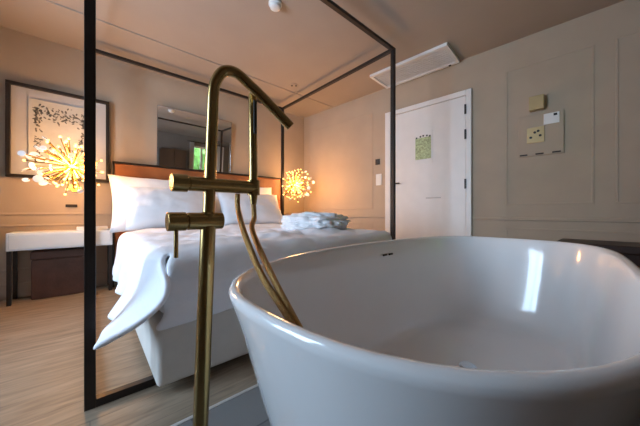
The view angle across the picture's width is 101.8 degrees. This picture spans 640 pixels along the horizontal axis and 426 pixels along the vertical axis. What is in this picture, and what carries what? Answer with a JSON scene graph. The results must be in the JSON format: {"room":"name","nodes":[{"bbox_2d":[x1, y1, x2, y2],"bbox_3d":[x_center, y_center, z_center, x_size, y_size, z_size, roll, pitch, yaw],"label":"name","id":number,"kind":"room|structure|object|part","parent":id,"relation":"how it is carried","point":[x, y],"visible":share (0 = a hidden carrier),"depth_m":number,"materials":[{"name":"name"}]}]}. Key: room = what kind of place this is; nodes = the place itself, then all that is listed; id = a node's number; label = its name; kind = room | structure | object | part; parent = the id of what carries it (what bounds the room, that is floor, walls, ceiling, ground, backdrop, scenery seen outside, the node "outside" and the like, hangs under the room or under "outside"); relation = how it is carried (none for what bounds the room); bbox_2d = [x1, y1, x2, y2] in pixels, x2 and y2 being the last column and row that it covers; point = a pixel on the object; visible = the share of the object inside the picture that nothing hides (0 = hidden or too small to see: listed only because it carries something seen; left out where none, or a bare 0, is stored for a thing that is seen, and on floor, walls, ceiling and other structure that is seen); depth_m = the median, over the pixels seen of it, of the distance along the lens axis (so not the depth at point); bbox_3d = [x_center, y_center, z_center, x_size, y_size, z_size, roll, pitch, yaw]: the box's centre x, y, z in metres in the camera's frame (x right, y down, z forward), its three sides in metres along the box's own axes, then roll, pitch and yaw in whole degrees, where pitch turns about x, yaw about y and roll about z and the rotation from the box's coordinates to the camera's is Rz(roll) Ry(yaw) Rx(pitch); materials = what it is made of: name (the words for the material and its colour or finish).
{"room":"hotel room","nodes":[
{"label":"hotel room","id":0,"kind":"room"},
{"bbox_2d":[0,284,257,425],"bbox_3d":[-0.311,0.870,1.748,5.550,0.100,4.830,0,0,-41],"label":"floor","id":1,"kind":"structure","parent":0,"point":[42,340],"depth_m":1.31,"materials":[{"name":"brown wood"}]},
{"bbox_2d":[30,247,83,299],"bbox_3d":[-2.592,0.595,2.590,0.380,0.450,0.175,0,0,-41],"label":"storage box","id":2,"kind":"object","parent":1,"relation":"on","point":[60,271],"visible":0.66,"depth_m":2.52,"materials":[{"name":"brown leather"}]},
{"bbox_3d":[-2.592,0.409,2.590,0.380,0.079,0.175,0,0,-41],"label":"box lid","id":3,"kind":"part","parent":2,"relation":"part of","materials":[{"name":"brown leather"}]},
{"bbox_2d":[6,228,111,306],"bbox_3d":[-2.540,0.502,2.592,0.724,0.635,0.292,0,0,-41],"label":"bedside table","id":4,"kind":"object","parent":1,"relation":"on","point":[16,241],"visible":0.93,"depth_m":2.44,"materials":[{"name":"white paint"}]},
{"bbox_3d":[-2.717,0.583,2.272,0.028,0.475,0.028,0,0,-41],"label":"leg","id":5,"kind":"part","parent":4,"relation":"part of","materials":[{"name":"black metal"}]},
{"bbox_3d":[-2.883,0.583,2.459,0.028,0.475,0.028,0,0,-41],"label":"leg","id":6,"kind":"part","parent":4,"relation":"part of","materials":[{"name":"black metal"}]},
{"bbox_3d":[-2.445,0.265,2.485,0.690,0.130,0.006,0,0,-41],"label":"drawer","id":7,"kind":"part","parent":4,"relation":"part of","materials":[{"name":"white paint"}]},
{"bbox_2d":[76,226,107,230],"bbox_3d":[-2.360,0.168,2.698,0.240,0.034,0.140,0,0,-41],"label":"tray","id":8,"kind":"object","parent":4,"relation":"on","point":[97,227],"visible":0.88,"depth_m":2.68,"materials":[{"name":"white plastic"}]},
{"bbox_3d":[-2.366,0.583,2.916,0.028,0.475,0.028,0,0,-41],"label":"leg","id":9,"kind":"part","parent":4,"relation":"part of","materials":[{"name":"black metal"}]},
{"bbox_3d":[-2.200,0.583,2.729,0.028,0.475,0.028,0,0,-41],"label":"leg","id":10,"kind":"part","parent":4,"relation":"part of","materials":[{"name":"black metal"}]},
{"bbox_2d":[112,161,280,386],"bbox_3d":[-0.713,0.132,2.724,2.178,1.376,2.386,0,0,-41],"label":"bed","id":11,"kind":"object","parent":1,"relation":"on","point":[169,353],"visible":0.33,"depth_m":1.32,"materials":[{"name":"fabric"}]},
{"bbox_2d":[108,174,169,232],"bbox_3d":[-1.823,-0.095,2.966,0.920,0.609,0.308,0,0,-43],"label":"pillow","id":12,"kind":"object","parent":11,"relation":"on","point":[119,211],"visible":0.23,"depth_m":2.70,"materials":[{"name":"fabric"}]},
{"bbox_3d":[-0.790,0.362,2.598,1.781,0.254,2.221,0,0,-41],"label":"mattress","id":13,"kind":"part","parent":11,"relation":"part of","materials":[{"name":"white fabric"}]},
{"bbox_3d":[-1.472,0.122,3.581,2.140,1.315,0.085,0,0,-41],"label":"headboard","id":14,"kind":"part","parent":11,"relation":"part of","materials":[{"name":"leather"}]},
{"bbox_2d":[215,192,221,212],"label":"pillow","id":15,"kind":"object","parent":11,"relation":"on","point":[217,205],"depth_m":3.37,"materials":[{"name":"fabric"}]},
{"bbox_2d":[93,223,391,349],"bbox_3d":[-0.601,0.333,2.297,2.156,0.412,1.733,0,0,-41],"label":"duvet","id":16,"kind":"object","parent":11,"relation":"on","point":[145,285],"visible":0.66,"depth_m":1.30,"materials":[{"name":"white fabric"}]},
{"bbox_2d":[120,186,202,229],"bbox_3d":[-1.566,-0.045,2.796,0.360,0.435,0.906,0,0,44],"label":"pillow","id":17,"kind":"object","parent":16,"relation":"on","point":[147,207],"visible":0.61,"depth_m":2.58,"materials":[{"name":"fabric"}]},
{"bbox_2d":[216,193,281,225],"bbox_3d":[-0.883,-0.040,3.398,0.864,0.419,0.344,0,0,-37],"label":"pillow","id":18,"kind":"object","parent":16,"relation":"on","point":[267,207],"visible":0.77,"depth_m":3.29,"materials":[{"name":"fabric"}]},
{"bbox_2d":[280,212,350,229],"bbox_3d":[-0.046,0.076,2.360,0.629,0.159,0.494,0,0,-6],"label":"towel","id":19,"kind":"object","parent":16,"relation":"on","point":[304,220],"visible":0.78,"depth_m":2.20,"materials":[{"name":"white fabric"}]},
{"bbox_2d":[260,187,271,194],"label":"pillow","id":20,"kind":"object","parent":11,"relation":"on","point":[262,191],"depth_m":3.87,"materials":[{"name":"fabric"}]},
{"bbox_2d":[178,386,270,425],"bbox_3d":[0.489,0.818,0.670,5.020,0.004,1.855,0,0,-41],"label":"floor tile","id":21,"kind":"structure","parent":1,"relation":"on","point":[248,408],"depth_m":1.06,"materials":[{"name":"grey tile"}]},
{"bbox_2d":[171,384,257,425],"bbox_3d":[-0.157,0.817,1.347,4.950,0.006,0.015,0,0,-41],"label":"trim","id":22,"kind":"structure","parent":21,"relation":"attached to","point":[256,385],"depth_m":1.11,"materials":[{"name":"silver metal"}]},
{"bbox_2d":[165,65,292,425],"bbox_3d":[-0.248,0.206,0.748,0.340,1.221,0.106,0,0,-32],"label":"tub filler","id":23,"kind":"object","parent":21,"relation":"on","point":[208,221],"visible":1,"depth_m":0.69,"materials":[{"name":"gold metal"}]},
{"bbox_3d":[-0.359,0.078,0.648,0.010,0.072,0.010,0,0,-41],"label":"lever","id":24,"kind":"part","parent":23,"relation":"part of","materials":[{"name":"gold metal"}]},
{"bbox_3d":[-0.356,0.024,0.651,0.048,0.047,0.047,0,0,-41],"label":"mixer knob","id":25,"kind":"part","parent":23,"relation":"part of","materials":[{"name":"gold metal"}]},
{"bbox_3d":[-0.350,-0.073,0.653,0.042,0.045,0.045,0,0,-41],"label":"diverter knob","id":26,"kind":"part","parent":23,"relation":"part of","materials":[{"name":"gold metal"}]},
{"bbox_3d":[-0.192,-0.328,0.749,0.246,0.153,0.030,0,0,-27],"label":"spout","id":27,"kind":"part","parent":23,"relation":"part of","materials":[{"name":"gold metal"}]},
{"bbox_2d":[235,93,302,326],"bbox_3d":[-0.105,0.011,0.596,0.078,0.732,0.444,0,0,-34],"label":"shower","id":28,"kind":"object","parent":23,"relation":"attached to","point":[278,296],"visible":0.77,"depth_m":0.66,"materials":[{"name":"gold metal"}]},
{"bbox_2d":[228,236,639,425],"bbox_3d":[0.531,0.487,0.999,1.724,0.657,0.923,0,0,-44],"label":"bathtub","id":29,"kind":"object","parent":21,"relation":"on","point":[436,330],"visible":1,"depth_m":0.99,"materials":[{"name":"ceramic"}]},
{"bbox_2d":[558,238,639,267],"bbox_3d":[2.072,0.513,1.673,0.380,0.605,0.800,0,0,-41],"label":"bench","id":30,"kind":"object","parent":21,"relation":"on","point":[631,250],"visible":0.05,"depth_m":1.65,"materials":[{"name":"brown wood"}]},
{"bbox_2d":[84,0,395,411],"bbox_3d":[-0.776,-0.405,2.583,2.297,2.450,2.020,0,0,-41],"label":"canopy frame","id":31,"kind":"object","parent":1,"relation":"on","point":[91,400],"visible":0.76,"depth_m":1.09,"materials":[{"name":"black metal"}]},
{"bbox_3d":[-0.965,-0.405,1.091,0.037,2.450,0.037,0,0,-41],"label":"post","id":32,"kind":"part","parent":31,"relation":"part of","materials":[{"name":"black metal"}]},
{"bbox_3d":[-0.119,0.803,1.840,2.223,0.034,0.037,0,0,-41],"label":"floor rail","id":33,"kind":"part","parent":31,"relation":"part of","materials":[{"name":"black metal"}]},
{"bbox_3d":[-1.433,-1.616,3.325,2.223,0.028,0.037,0,0,-41],"label":"rail","id":34,"kind":"part","parent":31,"relation":"part of","materials":[{"name":"black metal"}]},
{"bbox_3d":[-0.587,-0.405,4.074,0.037,2.450,0.037,0,0,-41],"label":"post","id":35,"kind":"part","parent":31,"relation":"part of","materials":[{"name":"black metal"}]},
{"bbox_3d":[0.070,-1.616,3.331,0.037,0.028,1.946,0,0,-41],"label":"rail","id":36,"kind":"part","parent":31,"relation":"part of","materials":[{"name":"black metal"}]},
{"bbox_3d":[-0.119,-1.616,1.840,2.223,0.028,0.037,0,0,-41],"label":"rail","id":37,"kind":"part","parent":31,"relation":"part of","materials":[{"name":"black metal"}]},
{"bbox_3d":[0.727,-0.405,2.589,0.037,2.450,0.037,0,0,-41],"label":"post","id":38,"kind":"part","parent":31,"relation":"part of","materials":[{"name":"black metal"}]},
{"bbox_2d":[0,26,303,284],"bbox_3d":[-2.001,-0.455,3.357,5.150,2.550,0.120,0,0,-41],"label":"wall","id":39,"kind":"structure","parent":0,"point":[133,94],"depth_m":2.95,"materials":[{"name":"paint"}]},
{"bbox_2d":[0,223,83,271],"bbox_3d":[-3.055,0.340,2.336,1.520,0.440,0.012,0,0,-41],"label":"trim","id":40,"kind":"structure","parent":39,"relation":"attached to","point":[68,224],"depth_m":2.54,"materials":[{"name":"paint"}]},
{"bbox_2d":[5,79,108,182],"bbox_3d":[-2.647,-0.780,2.671,0.750,0.900,0.049,0,0,-41],"label":"framed picture","id":41,"kind":"object","parent":39,"relation":"attached to","point":[32,112],"visible":0.82,"depth_m":2.59,"materials":[{"name":"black paper"}]},
{"bbox_2d":[28,98,83,170],"bbox_3d":[-2.662,-0.772,2.662,0.435,0.665,0.016,0,0,-41],"label":"print","id":42,"kind":"object","parent":41,"relation":"attached to","point":[50,119],"depth_m":2.63},
{"bbox_2d":[0,273,117,299],"bbox_3d":[-2.030,0.750,3.240,4.652,0.140,0.016,0,0,-41],"label":"baseboard","id":43,"kind":"structure","parent":39,"relation":"attached to","point":[24,289],"depth_m":2.51,"materials":[{"name":"paint"}]},
{"bbox_2d":[17,136,103,195],"bbox_3d":[-2.413,-0.415,2.458,0.556,0.532,0.678,0,0,-41],"label":"lamp","id":44,"kind":"object","parent":39,"relation":"attached to","point":[67,167],"visible":0.8,"depth_m":2.35,"materials":[{"name":"gold metal"}]},
{"bbox_3d":[-2.463,-0.439,2.338,0.256,0.029,0.009,0,0,-34],"label":"rod","id":45,"kind":"part","parent":44,"relation":"part of","materials":[{"name":"gold metal"}]},
{"bbox_3d":[-2.393,-0.456,2.273,0.246,0.054,0.117,0,0,-41],"label":"rod","id":46,"kind":"part","parent":44,"relation":"part of","materials":[{"name":"gold metal"}]},
{"bbox_3d":[-2.463,-0.323,2.595,0.020,0.161,0.380,0,0,-41],"label":"wall arm","id":47,"kind":"part","parent":44,"relation":"part of","materials":[{"name":"gold metal"}]},
{"bbox_3d":[-2.592,-0.253,2.741,0.084,0.084,0.017,0,0,-41],"label":"wall plate","id":48,"kind":"part","parent":44,"relation":"part of","materials":[{"name":"gold metal"}]},
{"bbox_2d":[65,204,76,206],"bbox_3d":[-2.606,-0.065,2.727,0.090,0.030,0.019,0,0,-41],"label":"wall socket","id":49,"kind":"object","parent":39,"relation":"attached to","point":[66,205],"visible":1,"depth_m":2.72,"materials":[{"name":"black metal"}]},
{"bbox_2d":[0,212,301,214],"bbox_3d":[-2.031,0.019,3.241,4.652,0.022,0.014,0,0,-41],"label":"trim","id":50,"kind":"structure","parent":39,"relation":"attached to","point":[284,212],"depth_m":2.65,"materials":[{"name":"paint"}]},
{"bbox_2d":[157,105,231,172],"bbox_3d":[-1.667,-0.945,3.529,0.940,0.754,0.053,0,0,-41],"label":"wall mirror","id":51,"kind":"object","parent":39,"relation":"attached to","point":[181,135],"visible":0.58,"depth_m":3.44,"materials":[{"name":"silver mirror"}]},
{"bbox_2d":[282,169,314,201],"bbox_3d":[-0.430,-0.415,4.213,0.557,0.532,0.678,0,0,-41],"label":"lamp","id":52,"kind":"object","parent":39,"relation":"attached to","point":[293,186],"visible":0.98,"depth_m":4.10,"materials":[{"name":"gold metal"}]},
{"bbox_2d":[0,0,623,117],"bbox_3d":[-0.311,-1.780,1.748,5.550,0.100,4.830,0,0,-41],"label":"ceiling","id":53,"kind":"structure","parent":0,"point":[307,44],"depth_m":2.48,"materials":[{"name":"paint"}]},
{"bbox_2d":[41,0,332,107],"bbox_3d":[-1.549,-1.724,2.732,4.700,0.012,0.025,0,0,-41],"label":"trim","id":54,"kind":"structure","parent":53,"relation":"attached to","point":[47,1],"depth_m":2.65,"materials":[{"name":"paint"}]},
{"bbox_2d":[268,0,281,11],"bbox_3d":[-0.371,-1.706,2.155,0.110,0.046,0.110,0,0,-41],"label":"smoke detector","id":55,"kind":"object","parent":53,"relation":"attached to","point":[275,5],"visible":1,"depth_m":2.13,"materials":[{"name":"white plastic"}]},
{"bbox_2d":[370,42,459,88],"bbox_3d":[1.108,-1.710,3.117,0.920,0.038,0.430,0,0,44],"label":"ceiling vent","id":56,"kind":"object","parent":53,"relation":"in","point":[442,56],"visible":1,"depth_m":3.03,"materials":[{"name":"white metal"}]},
{"bbox_2d":[304,0,639,242],"bbox_3d":[1.429,-0.455,3.224,4.750,2.550,0.121,0,0,44],"label":"wall","id":57,"kind":"structure","parent":0,"point":[341,153],"depth_m":2.57,"materials":[{"name":"paint"}]},
{"bbox_2d":[309,112,372,209],"bbox_3d":[0.287,-0.745,4.229,1.330,1.410,0.004,0,0,44],"label":"trim","id":58,"kind":"structure","parent":57,"relation":"attached to","point":[371,112],"depth_m":4.11,"materials":[{"name":"paint"}]},
{"bbox_2d":[348,222,372,229],"bbox_3d":[0.287,0.380,4.229,1.330,0.440,0.004,0,0,44],"label":"trim","id":59,"kind":"structure","parent":57,"relation":"attached to","point":[348,222],"depth_m":3.91,"materials":[{"name":"paint"}]},
{"bbox_2d":[343,215,384,217],"bbox_3d":[0.308,0.070,4.201,1.680,0.030,0.018,0,0,44],"label":"trim","id":60,"kind":"structure","parent":57,"relation":"attached to","point":[343,215],"depth_m":3.83,"materials":[{"name":"paint"}]},
{"bbox_2d":[376,174,381,184],"bbox_3d":[0.837,-0.460,3.698,0.090,0.160,0.011,0,0,43],"label":"light switch","id":61,"kind":"object","parent":57,"relation":"attached to","point":[378,176],"visible":1,"depth_m":3.69,"materials":[{"name":"white plastic"}]},
{"bbox_2d":[385,88,471,238],"bbox_3d":[1.280,-0.275,3.232,1.065,2.190,0.074,0,0,44],"label":"door","id":62,"kind":"structure","parent":57,"relation":"in","point":[433,199],"depth_m":3.15,"materials":[{"name":"white wood"}]},
{"bbox_2d":[415,130,431,164],"bbox_3d":[1.289,-0.800,3.244,0.220,0.400,0.007,0,0,44],"label":"notice","id":63,"kind":"object","parent":62,"relation":"attached to","point":[423,140],"visible":1,"depth_m":3.24,"materials":[{"name":"green paper"}]},
{"bbox_2d":[415,136,430,159],"bbox_3d":[1.286,-0.795,3.245,0.195,0.270,0.001,0,0,44],"label":"picture","id":64,"kind":"object","parent":63,"relation":"attached to","point":[422,143],"depth_m":3.24},
{"bbox_2d":[529,94,543,111],"bbox_3d":[2.066,-1.035,2.479,0.110,0.130,0.074,0,0,44],"label":"wall light","id":65,"kind":"object","parent":57,"relation":"attached to","point":[536,103],"visible":1,"depth_m":2.46,"materials":[{"name":"gold metal"}]},
{"bbox_2d":[519,109,563,157],"bbox_3d":[2.099,-0.740,2.478,0.330,0.400,0.029,0,0,44],"label":"wall panel","id":66,"kind":"object","parent":57,"relation":"attached to","point":[540,134],"visible":1,"depth_m":2.47,"materials":[{"name":"paint"}]},
{"bbox_3d":[2.072,-0.740,2.500,0.130,0.150,0.004,0,0,44],"label":"brass plate","id":67,"kind":"part","parent":66,"relation":"part of","materials":[{"name":"gold metal"}]},
{"bbox_2d":[505,44,593,204],"bbox_3d":[2.138,-0.760,2.461,0.630,1.380,0.004,0,0,44],"label":"trim","id":68,"kind":"structure","parent":57,"relation":"attached to","point":[592,45],"depth_m":2.39,"materials":[{"name":"paint"}]},
{"bbox_2d":[472,217,639,222],"bbox_3d":[2.338,0.070,2.261,1.805,0.030,0.018,0,0,44],"label":"trim","id":69,"kind":"structure","parent":57,"relation":"attached to","point":[473,218],"depth_m":2.37,"materials":[{"name":"paint"}]},
{"bbox_2d":[505,228,639,237],"bbox_3d":[2.416,0.380,2.195,1.400,0.440,0.004,0,0,44],"label":"trim","id":70,"kind":"structure","parent":57,"relation":"attached to","point":[506,229],"depth_m":2.34,"materials":[{"name":"paint"}]},
{"bbox_2d":[615,30,639,203],"bbox_3d":[2.687,-0.760,1.935,0.650,1.380,0.004,0,0,44],"label":"trim","id":71,"kind":"structure","parent":57,"relation":"attached to","point":[638,31],"depth_m":2.15,"materials":[{"name":"paint"}]}
]}

